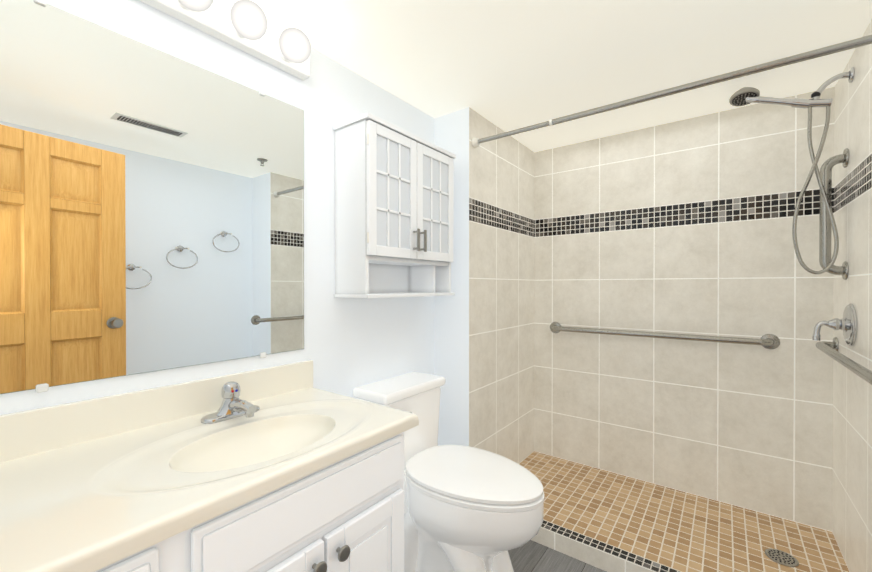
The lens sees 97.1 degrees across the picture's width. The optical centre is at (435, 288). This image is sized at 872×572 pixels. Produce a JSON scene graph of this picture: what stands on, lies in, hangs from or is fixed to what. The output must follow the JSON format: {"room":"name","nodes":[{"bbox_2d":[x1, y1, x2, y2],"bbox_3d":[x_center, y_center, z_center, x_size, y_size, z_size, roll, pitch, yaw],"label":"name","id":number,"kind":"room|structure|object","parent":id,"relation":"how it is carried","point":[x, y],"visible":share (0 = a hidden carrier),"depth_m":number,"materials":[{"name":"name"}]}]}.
{"room":"bathroom","nodes":[
{"label":"bathroom","id":0,"kind":"room"},
{"bbox_2d":[0,0,433,414],"bbox_3d":[-0.642,0.150,1.472,0.120,2.240,1.945,0,0,37],"label":"wall","id":1,"kind":"structure","parent":0,"point":[350,344],"depth_m":1.58,"materials":[{"name":"white paint"}]},
{"bbox_2d":[0,0,303,393],"bbox_3d":[-0.801,-0.229,1.145,0.012,0.962,0.935,0,0,37],"label":"mirror","id":2,"kind":"object","parent":1,"relation":"attached to","point":[151,209],"visible":1,"depth_m":1.08,"materials":[{"name":"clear mirror"}]},
{"bbox_2d":[139,0,310,79],"bbox_3d":[-0.755,-0.868,1.078,0.164,0.124,0.987,0,0,37],"label":"sconce","id":3,"kind":"object","parent":1,"relation":"attached to","point":[243,25],"visible":1,"depth_m":1.24,"materials":[{"name":"white glass"}]},
{"bbox_2d":[333,112,455,297],"bbox_3d":[-0.157,-0.327,1.811,0.242,0.730,0.615,0,0,37],"label":"upper cabinet","id":4,"kind":"object","parent":1,"relation":"attached to","point":[394,205],"visible":1,"depth_m":1.65,"materials":[{"name":"white wood"}]},
{"bbox_2d":[434,107,533,463],"bbox_3d":[0.301,0.144,2.532,0.354,2.240,0.883,0,0,37],"label":"wall","id":5,"kind":"structure","parent":0,"point":[484,340],"depth_m":2.24,"materials":[{"name":"beige tile"}]},
{"bbox_2d":[230,0,871,151],"bbox_3d":[0.526,-1.028,1.214,2.291,0.120,2.948,0,0,37],"label":"ceiling","id":6,"kind":"structure","parent":0,"point":[507,65],"depth_m":1.57,"materials":[{"name":"white paint"}]},
{"bbox_2d":[508,540,605,571],"bbox_3d":[0.526,1.332,1.227,2.291,0.120,2.948,0,0,37],"label":"floor","id":7,"kind":"structure","parent":0,"point":[531,556],"depth_m":1.79,"materials":[{"name":"grey tile"}]},
{"bbox_2d":[0,360,418,571],"bbox_3d":[-0.574,0.782,0.985,0.573,0.982,0.994,0,0,37],"label":"bathroom vanity","id":8,"kind":"object","parent":7,"relation":"on","point":[286,468],"visible":1,"depth_m":0.92,"materials":[{"name":"beige stone"}]},
{"bbox_2d":[353,372,543,571],"bbox_3d":[0.069,0.856,1.651,0.801,0.826,0.432,0,0,37],"label":"toilet","id":9,"kind":"object","parent":7,"relation":"on","point":[469,509],"visible":0.9,"depth_m":1.52,"materials":[{"name":"white ceramic"}]},
{"bbox_2d":[519,451,848,571],"bbox_3d":[1.071,1.225,2.002,1.520,0.085,0.813,0,0,37],"label":"shower floor","id":10,"kind":"structure","parent":7,"relation":"on","point":[606,521],"depth_m":1.89,"materials":[{"name":"tile"}]},
{"bbox_2d":[765,548,798,566],"bbox_3d":[1.517,1.181,1.691,0.112,0.005,0.112,0,0,37],"label":"shower drain","id":11,"kind":"object","parent":10,"relation":"on","point":[781,557],"visible":1,"depth_m":1.69,"materials":[{"name":"silver metal"}]},
{"bbox_2d":[534,87,834,531],"bbox_3d":[1.377,0.145,2.350,2.291,2.240,0.120,0,0,37],"label":"wall","id":12,"kind":"structure","parent":0,"point":[681,227],"depth_m":2.20,"materials":[{"name":"beige tile"}]},
{"bbox_2d":[550,322,779,348],"bbox_3d":[1.262,0.276,2.312,1.210,0.080,0.077,0,0,37],"label":"grab rail","id":13,"kind":"object","parent":12,"relation":"attached to","point":[769,341],"visible":1,"depth_m":2.18,"materials":[{"name":"silver metal"}]},
{"bbox_2d":[832,19,871,571],"bbox_3d":[1.824,0.151,1.386,0.417,2.240,0.883,0,0,37],"label":"wall","id":14,"kind":"structure","parent":0,"point":[852,474],"depth_m":1.56,"materials":[{"name":"beige tile"}]},
{"bbox_2d":[472,35,871,147],"bbox_3d":[0.815,-0.793,1.651,1.517,0.052,0.052,0,0,37],"label":"rail","id":15,"kind":"object","parent":14,"relation":"attached to","point":[820,52],"visible":1,"depth_m":1.49,"materials":[{"name":"silver metal"}]},
{"bbox_2d":[729,67,853,273],"bbox_3d":[1.552,-0.497,1.706,0.406,0.875,0.111,0,0,37],"label":"shower head","id":16,"kind":"object","parent":14,"relation":"attached to","point":[743,96],"visible":1,"depth_m":1.66},
{"bbox_2d":[819,148,848,279],"bbox_3d":[1.736,-0.318,1.686,0.084,0.565,0.080,0,0,37],"label":"grab rail","id":17,"kind":"object","parent":14,"relation":"attached to","point":[827,166],"visible":0.96,"depth_m":1.68,"materials":[{"name":"silver metal"}]},
{"bbox_2d":[812,304,856,345],"bbox_3d":[1.669,0.151,1.626,0.116,0.176,0.176,0,0,37],"label":"shower valve","id":18,"kind":"object","parent":14,"relation":"attached to","point":[847,324],"visible":1,"depth_m":1.59,"materials":[{"name":"silver metal"}]},
{"bbox_2d":[816,337,871,384],"bbox_3d":[1.562,0.270,1.452,0.077,0.080,1.011,0,0,37],"label":"grab rail","id":19,"kind":"object","parent":14,"relation":"attached to","point":[830,349],"visible":1,"depth_m":1.41,"materials":[{"name":"silver metal"}]}
]}

